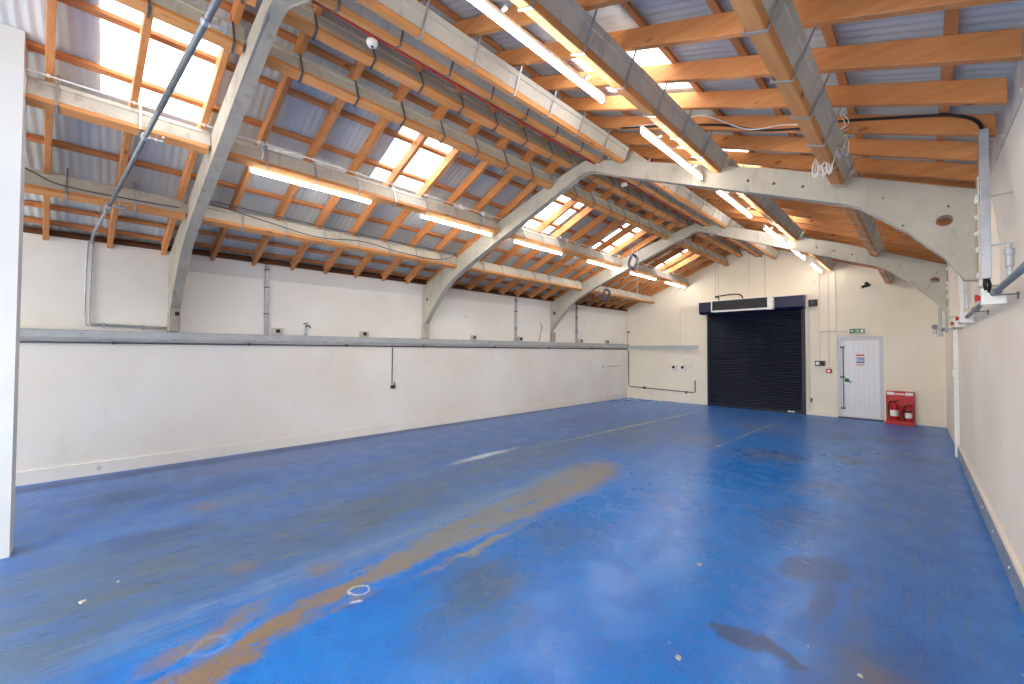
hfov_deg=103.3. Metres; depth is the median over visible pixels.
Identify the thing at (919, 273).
frame
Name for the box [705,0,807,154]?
batten
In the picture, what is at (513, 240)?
fluorescent light
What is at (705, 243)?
rafter
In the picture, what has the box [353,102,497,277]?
rafter
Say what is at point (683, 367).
wall socket
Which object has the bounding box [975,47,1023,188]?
trim
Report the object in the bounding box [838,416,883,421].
trim
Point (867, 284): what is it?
security camera
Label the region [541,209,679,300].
rafter
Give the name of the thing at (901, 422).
tray
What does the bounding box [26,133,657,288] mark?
batten
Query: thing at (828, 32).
batten
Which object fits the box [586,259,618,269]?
fluorescent light
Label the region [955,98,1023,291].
wall
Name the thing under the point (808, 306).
conduit
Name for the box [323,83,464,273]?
rafter
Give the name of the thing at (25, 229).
trim
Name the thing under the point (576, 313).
vertical trunking
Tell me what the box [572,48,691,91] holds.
window
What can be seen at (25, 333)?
ledge
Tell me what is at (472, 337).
outlet
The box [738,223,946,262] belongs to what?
rafter
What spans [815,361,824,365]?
controller
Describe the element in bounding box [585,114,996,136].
rafter
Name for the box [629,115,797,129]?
cable
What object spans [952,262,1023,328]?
pipe
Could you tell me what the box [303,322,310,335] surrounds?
tap
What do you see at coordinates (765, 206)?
concrete purlin
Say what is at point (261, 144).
conduit
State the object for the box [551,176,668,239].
concrete purlin
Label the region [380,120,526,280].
rafter
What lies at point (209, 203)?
cable
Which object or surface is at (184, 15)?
concrete purlin
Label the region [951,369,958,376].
switch
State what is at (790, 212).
rafter
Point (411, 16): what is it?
concrete purlin
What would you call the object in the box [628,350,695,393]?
pipe
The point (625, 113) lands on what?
batten
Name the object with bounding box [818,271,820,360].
conduit
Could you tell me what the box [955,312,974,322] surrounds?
box
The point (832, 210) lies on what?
rafter
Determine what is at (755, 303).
grille
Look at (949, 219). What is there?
rafter
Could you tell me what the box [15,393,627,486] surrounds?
baseboard
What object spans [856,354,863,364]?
notice
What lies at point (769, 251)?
concrete purlin
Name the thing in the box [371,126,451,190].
window
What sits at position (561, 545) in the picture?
floor
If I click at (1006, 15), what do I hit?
ceiling
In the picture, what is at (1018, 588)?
baseboard
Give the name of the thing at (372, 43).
smoke detector
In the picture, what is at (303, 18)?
concrete purlin
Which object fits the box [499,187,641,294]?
rafter
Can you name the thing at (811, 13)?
rafter
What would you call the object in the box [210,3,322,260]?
rafter
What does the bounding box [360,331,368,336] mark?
outlet
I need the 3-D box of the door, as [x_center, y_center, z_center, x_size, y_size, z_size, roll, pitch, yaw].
[8.810,0.910,10.245,0.122,2.085,0.876,1,-2,-45]
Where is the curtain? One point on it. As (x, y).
(767, 302)
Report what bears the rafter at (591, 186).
on the trim at (25, 229)
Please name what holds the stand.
on the floor
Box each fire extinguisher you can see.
[888,400,898,420]
[903,404,912,421]
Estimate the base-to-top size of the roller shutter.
3.240 m
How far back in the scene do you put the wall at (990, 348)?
3.53 m
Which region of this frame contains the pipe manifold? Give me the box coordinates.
[932,308,953,336]
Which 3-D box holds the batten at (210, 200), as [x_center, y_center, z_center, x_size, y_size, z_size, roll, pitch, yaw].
[-2.564,-1.794,6.629,4.100,0.046,0.014,1,-2,-45]
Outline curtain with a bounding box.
[711,254,773,312]
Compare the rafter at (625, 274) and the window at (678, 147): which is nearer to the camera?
the window at (678, 147)
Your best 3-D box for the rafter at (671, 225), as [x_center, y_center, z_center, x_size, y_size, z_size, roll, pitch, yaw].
[2.697,-2.108,10.727,0.054,1.916,4.310,1,-2,-45]
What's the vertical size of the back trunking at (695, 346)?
0.123 m
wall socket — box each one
[672,365,676,370]
[681,365,685,370]
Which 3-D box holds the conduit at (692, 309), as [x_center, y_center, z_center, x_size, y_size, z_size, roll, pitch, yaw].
[5.908,-0.477,13.166,0.022,1.201,0.561,1,-2,-45]
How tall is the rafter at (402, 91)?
1.916 m
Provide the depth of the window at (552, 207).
8.07 m
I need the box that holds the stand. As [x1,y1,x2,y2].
[886,391,914,426]
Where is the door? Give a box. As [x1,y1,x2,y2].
[837,336,883,419]
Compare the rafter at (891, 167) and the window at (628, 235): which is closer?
the rafter at (891, 167)
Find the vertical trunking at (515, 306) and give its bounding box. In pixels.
[514,297,516,340]
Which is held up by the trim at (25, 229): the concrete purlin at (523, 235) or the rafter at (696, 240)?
the rafter at (696, 240)
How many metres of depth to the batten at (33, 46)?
4.56 m
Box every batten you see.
[23,216,586,301]
[24,200,629,303]
[26,39,688,271]
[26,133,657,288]
[57,0,705,262]
[205,0,723,252]
[426,0,636,145]
[489,0,671,147]
[620,1,754,151]
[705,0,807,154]
[821,25,868,157]
[935,8,959,161]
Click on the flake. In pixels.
(678, 657)
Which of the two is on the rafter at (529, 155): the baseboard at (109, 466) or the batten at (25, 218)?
the batten at (25, 218)
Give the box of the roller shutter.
[699,294,806,414]
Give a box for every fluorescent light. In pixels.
[248,166,371,203]
[419,213,491,236]
[468,0,605,104]
[512,239,562,254]
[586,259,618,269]
[629,271,655,279]
[640,126,702,179]
[664,281,684,287]
[715,190,751,217]
[763,224,785,244]
[793,251,804,259]
[810,262,821,272]
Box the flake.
[675,654,681,660]
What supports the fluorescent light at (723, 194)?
attached to the concrete purlin at (765, 206)
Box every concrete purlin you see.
[24,168,186,220]
[25,75,210,154]
[114,0,244,55]
[201,205,456,268]
[227,139,498,233]
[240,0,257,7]
[264,42,552,188]
[282,3,571,168]
[314,0,603,162]
[351,0,628,162]
[467,261,582,290]
[508,227,622,267]
[510,0,727,172]
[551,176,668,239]
[570,155,685,227]
[590,286,654,303]
[602,155,710,225]
[624,151,730,227]
[628,264,689,286]
[667,230,728,266]
[684,219,742,257]
[710,221,762,256]
[723,158,802,240]
[727,220,779,258]
[800,232,835,270]
[843,169,883,256]
[877,246,894,284]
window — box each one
[100,0,219,121]
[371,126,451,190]
[525,195,582,232]
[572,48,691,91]
[593,224,640,251]
[657,249,687,267]
[678,147,752,165]
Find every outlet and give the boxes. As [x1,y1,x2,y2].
[272,328,282,334]
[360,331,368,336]
[470,335,476,339]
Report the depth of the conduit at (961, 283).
5.17 m
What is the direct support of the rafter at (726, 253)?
on the trim at (25, 229)
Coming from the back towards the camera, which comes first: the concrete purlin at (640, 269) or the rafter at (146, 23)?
the concrete purlin at (640, 269)
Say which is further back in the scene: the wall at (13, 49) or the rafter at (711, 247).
the rafter at (711, 247)
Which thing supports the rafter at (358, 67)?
on the trim at (25, 229)
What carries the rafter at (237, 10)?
on the trim at (25, 229)
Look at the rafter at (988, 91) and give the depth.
3.00 m
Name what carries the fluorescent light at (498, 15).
attached to the concrete purlin at (566, 21)
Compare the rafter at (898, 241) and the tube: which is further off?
the rafter at (898, 241)
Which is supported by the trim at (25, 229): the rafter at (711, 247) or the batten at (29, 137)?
the rafter at (711, 247)
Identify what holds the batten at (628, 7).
on the rafter
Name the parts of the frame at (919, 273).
mortar seat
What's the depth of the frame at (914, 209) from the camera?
4.16 m
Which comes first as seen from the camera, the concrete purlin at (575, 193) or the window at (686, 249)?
the concrete purlin at (575, 193)
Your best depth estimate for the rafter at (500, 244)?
8.62 m
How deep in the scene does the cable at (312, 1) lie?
4.36 m
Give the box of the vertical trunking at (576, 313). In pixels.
[575,305,577,342]
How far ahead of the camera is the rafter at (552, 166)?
7.17 m
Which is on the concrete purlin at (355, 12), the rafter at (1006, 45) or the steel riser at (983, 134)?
the rafter at (1006, 45)
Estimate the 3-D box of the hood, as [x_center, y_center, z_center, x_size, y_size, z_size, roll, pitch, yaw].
[6.957,-1.062,11.914,0.308,0.365,2.710,1,-2,-45]
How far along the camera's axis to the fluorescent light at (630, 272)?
11.24 m
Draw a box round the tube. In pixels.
[90,0,228,243]
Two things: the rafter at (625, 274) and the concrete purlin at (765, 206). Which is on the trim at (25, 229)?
the rafter at (625, 274)
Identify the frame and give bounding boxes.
[167,0,311,331]
[422,160,999,337]
[550,223,958,341]
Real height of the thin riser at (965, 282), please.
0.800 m
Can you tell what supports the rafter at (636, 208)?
on the trim at (25, 229)
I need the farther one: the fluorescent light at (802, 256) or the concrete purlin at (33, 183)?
the fluorescent light at (802, 256)
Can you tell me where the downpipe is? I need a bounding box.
[951,330,959,457]
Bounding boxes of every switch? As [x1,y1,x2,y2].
[390,347,394,388]
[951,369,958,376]
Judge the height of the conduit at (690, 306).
1.301 m
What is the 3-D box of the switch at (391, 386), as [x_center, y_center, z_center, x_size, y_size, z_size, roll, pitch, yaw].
[-2.485,0.540,8.461,0.095,0.860,0.050,1,-2,-45]
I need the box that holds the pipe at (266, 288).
[264,264,269,334]
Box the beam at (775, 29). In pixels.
[729,0,856,186]
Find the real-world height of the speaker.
0.170 m
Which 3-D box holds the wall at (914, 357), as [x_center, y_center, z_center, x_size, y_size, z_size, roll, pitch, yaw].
[7.116,-0.544,12.139,0.250,5.060,8.900,1,-2,-45]
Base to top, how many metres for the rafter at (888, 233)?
1.754 m
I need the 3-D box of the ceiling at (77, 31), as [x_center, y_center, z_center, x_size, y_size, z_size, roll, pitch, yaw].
[-0.877,-2.267,7.400,18.250,1.906,4.620,1,-2,-45]
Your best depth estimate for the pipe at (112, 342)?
6.68 m
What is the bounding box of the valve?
[1003,243,1015,276]
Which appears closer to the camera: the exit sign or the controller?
the exit sign
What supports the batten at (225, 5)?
on the rafter at (552, 166)
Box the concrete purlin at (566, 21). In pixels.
[510,0,727,172]
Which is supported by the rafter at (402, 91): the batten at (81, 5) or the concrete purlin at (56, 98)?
the batten at (81, 5)
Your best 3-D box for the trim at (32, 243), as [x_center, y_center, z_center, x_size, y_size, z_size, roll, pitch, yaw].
[-2.309,-1.152,8.684,18.053,0.255,0.012,1,-2,-43]
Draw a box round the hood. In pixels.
[699,295,805,314]
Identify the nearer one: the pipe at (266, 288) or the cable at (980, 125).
the cable at (980, 125)
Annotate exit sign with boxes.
[848,328,865,333]
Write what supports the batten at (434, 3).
on the rafter
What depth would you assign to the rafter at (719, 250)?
12.80 m
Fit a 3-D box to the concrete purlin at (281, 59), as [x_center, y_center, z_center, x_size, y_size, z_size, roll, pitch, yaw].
[-0.860,-2.684,5.154,4.106,0.374,0.232,1,-2,-45]
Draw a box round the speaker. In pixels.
[808,299,816,305]
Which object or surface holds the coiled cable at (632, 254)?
hanging from the ceiling at (77, 31)
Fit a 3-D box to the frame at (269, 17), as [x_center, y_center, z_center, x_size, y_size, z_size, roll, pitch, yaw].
[-1.946,-1.511,3.274,8.404,2.615,0.140,-1,-2,42]
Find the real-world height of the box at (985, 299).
0.120 m
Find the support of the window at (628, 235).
attached to the ceiling at (77, 31)
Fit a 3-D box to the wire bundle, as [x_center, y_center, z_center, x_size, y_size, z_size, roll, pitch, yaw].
[2.769,-1.703,3.523,0.077,0.509,0.262,1,-2,-45]
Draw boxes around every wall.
[0,23,27,558]
[16,232,626,471]
[626,248,946,421]
[945,212,1023,571]
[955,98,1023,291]
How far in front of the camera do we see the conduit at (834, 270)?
10.58 m
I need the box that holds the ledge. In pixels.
[20,328,628,347]
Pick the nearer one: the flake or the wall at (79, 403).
the flake
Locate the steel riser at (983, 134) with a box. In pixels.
[978,127,1017,292]
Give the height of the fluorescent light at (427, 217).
0.084 m
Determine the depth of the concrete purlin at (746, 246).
10.74 m
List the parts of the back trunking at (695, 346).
trunking lid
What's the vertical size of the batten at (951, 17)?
0.057 m
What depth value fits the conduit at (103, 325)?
5.45 m
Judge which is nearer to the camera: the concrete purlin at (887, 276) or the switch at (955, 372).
the switch at (955, 372)
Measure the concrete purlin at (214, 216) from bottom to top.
0.374 m
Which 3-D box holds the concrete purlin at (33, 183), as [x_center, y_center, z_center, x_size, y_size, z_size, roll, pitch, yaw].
[-6.066,-1.776,3.384,5.239,0.374,0.232,1,-2,-45]
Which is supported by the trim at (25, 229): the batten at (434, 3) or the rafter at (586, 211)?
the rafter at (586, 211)
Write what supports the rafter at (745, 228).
on the trim at (1008, 112)
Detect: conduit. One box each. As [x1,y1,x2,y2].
[26,68,686,277]
[84,240,166,329]
[680,306,695,333]
[685,309,696,345]
[749,259,749,297]
[808,306,810,406]
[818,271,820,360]
[827,270,828,368]
[834,270,835,332]
[958,275,963,312]
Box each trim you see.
[22,232,626,317]
[23,226,627,310]
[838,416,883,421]
[958,445,1023,585]
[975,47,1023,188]
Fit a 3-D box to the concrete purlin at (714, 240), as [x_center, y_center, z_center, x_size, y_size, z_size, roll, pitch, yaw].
[5.440,-2.757,10.829,4.055,0.374,0.232,1,-2,-45]
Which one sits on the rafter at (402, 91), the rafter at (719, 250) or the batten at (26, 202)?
the batten at (26, 202)
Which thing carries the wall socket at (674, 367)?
attached to the wall at (914, 357)
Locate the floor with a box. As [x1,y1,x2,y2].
[0,398,1023,683]
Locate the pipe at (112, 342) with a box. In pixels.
[20,341,599,348]
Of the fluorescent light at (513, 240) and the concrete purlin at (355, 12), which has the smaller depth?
the concrete purlin at (355, 12)
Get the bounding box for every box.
[951,319,965,327]
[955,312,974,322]
[974,288,1006,305]
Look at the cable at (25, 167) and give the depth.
4.54 m
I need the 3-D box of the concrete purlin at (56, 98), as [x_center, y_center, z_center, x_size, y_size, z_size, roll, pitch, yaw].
[-3.763,-2.220,3.978,1.284,0.374,0.232,1,-2,-45]
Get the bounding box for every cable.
[25,167,179,207]
[209,203,455,259]
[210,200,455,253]
[311,0,756,256]
[602,288,610,300]
[621,114,983,130]
[627,248,638,269]
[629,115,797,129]
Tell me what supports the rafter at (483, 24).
on the concrete purlin at (355, 12)
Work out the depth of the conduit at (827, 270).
10.68 m
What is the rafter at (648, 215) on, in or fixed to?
on the trim at (25, 229)
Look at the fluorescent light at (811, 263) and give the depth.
10.13 m
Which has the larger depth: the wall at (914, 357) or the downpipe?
the wall at (914, 357)
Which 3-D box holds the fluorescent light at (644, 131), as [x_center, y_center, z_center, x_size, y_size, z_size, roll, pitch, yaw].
[1.791,-2.025,4.391,1.500,0.084,0.078,1,-2,-45]
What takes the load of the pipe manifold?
attached to the wall at (990, 348)
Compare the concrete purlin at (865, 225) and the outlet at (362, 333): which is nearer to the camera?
the concrete purlin at (865, 225)
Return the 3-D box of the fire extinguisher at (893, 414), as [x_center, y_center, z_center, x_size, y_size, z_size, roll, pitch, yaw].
[9.016,1.626,9.556,0.162,0.532,0.152,0,-1,1]
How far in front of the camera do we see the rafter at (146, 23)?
3.88 m
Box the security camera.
[860,282,869,288]
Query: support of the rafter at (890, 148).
on the trim at (1008, 112)
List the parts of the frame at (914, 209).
mortar seat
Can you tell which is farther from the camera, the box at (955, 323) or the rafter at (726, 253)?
the rafter at (726, 253)
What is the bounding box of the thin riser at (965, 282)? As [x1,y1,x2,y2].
[964,281,967,308]
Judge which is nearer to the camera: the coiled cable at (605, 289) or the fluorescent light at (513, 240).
the fluorescent light at (513, 240)
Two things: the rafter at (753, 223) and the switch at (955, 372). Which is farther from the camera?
the rafter at (753, 223)
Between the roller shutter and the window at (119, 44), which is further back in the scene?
the roller shutter
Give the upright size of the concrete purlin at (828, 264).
0.298 m
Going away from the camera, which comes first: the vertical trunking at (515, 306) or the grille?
the vertical trunking at (515, 306)
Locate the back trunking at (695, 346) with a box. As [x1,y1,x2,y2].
[628,345,697,348]
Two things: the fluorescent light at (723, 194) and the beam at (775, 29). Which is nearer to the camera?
the beam at (775, 29)
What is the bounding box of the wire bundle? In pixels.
[812,113,848,177]
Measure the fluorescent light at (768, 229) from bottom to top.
0.084 m
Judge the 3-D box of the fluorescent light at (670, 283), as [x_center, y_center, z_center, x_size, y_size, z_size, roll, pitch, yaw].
[5.164,-1.819,12.771,1.450,0.084,0.078,1,-2,-45]
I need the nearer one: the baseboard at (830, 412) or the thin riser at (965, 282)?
the thin riser at (965, 282)
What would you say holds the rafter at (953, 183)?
on the trim at (1008, 112)
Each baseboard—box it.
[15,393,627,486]
[627,393,946,427]
[957,447,1023,614]
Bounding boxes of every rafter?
[43,0,56,240]
[107,13,152,248]
[161,0,245,254]
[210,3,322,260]
[251,36,378,265]
[290,61,424,269]
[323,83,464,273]
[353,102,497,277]
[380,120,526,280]
[404,134,552,283]
[426,147,573,282]
[449,155,603,288]
[451,0,633,37]
[465,176,609,290]
[482,180,627,292]
[493,0,1018,66]
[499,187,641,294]
[514,195,654,296]
[528,203,667,298]
[529,28,1022,90]
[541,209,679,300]
[553,214,689,299]
[558,78,1007,111]
[576,234,694,303]
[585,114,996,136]
[586,236,702,305]
[596,235,720,306]
[605,238,729,307]
[607,132,977,161]
[614,241,733,308]
[622,245,740,309]
[626,145,978,181]
[644,158,974,188]
[685,186,951,220]
[689,189,952,225]
[701,197,900,231]
[711,204,915,240]
[721,211,927,248]
[729,217,938,256]
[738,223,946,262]
[745,228,946,264]
[771,246,939,280]
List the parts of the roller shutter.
guide rail, hood trim, rail, guide rail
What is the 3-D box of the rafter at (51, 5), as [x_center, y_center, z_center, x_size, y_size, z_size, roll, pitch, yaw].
[-4.329,-2.283,3.787,4.310,1.916,0.054,-1,-2,41]
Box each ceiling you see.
[0,0,736,305]
[420,0,1023,181]
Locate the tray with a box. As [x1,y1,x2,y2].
[886,420,914,426]
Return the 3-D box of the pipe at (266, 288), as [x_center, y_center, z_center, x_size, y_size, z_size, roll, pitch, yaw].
[-4.171,-0.722,6.880,0.068,1.195,0.055,1,-2,-45]
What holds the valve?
on the pipe at (1019, 270)
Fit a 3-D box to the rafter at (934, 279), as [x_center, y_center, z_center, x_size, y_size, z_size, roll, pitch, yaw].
[8.341,-2.172,10.458,0.054,1.754,3.915,1,-2,-45]
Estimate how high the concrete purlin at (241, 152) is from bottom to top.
0.374 m
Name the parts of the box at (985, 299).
red handle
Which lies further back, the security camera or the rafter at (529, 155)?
the security camera
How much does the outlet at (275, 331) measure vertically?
0.115 m
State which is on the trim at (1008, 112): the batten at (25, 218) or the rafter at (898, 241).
the rafter at (898, 241)
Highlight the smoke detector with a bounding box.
[366,37,377,48]
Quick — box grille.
[712,297,766,310]
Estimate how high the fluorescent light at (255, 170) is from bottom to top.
0.084 m
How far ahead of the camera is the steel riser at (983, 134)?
2.85 m
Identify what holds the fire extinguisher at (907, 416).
on the stand
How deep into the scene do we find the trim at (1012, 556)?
3.52 m

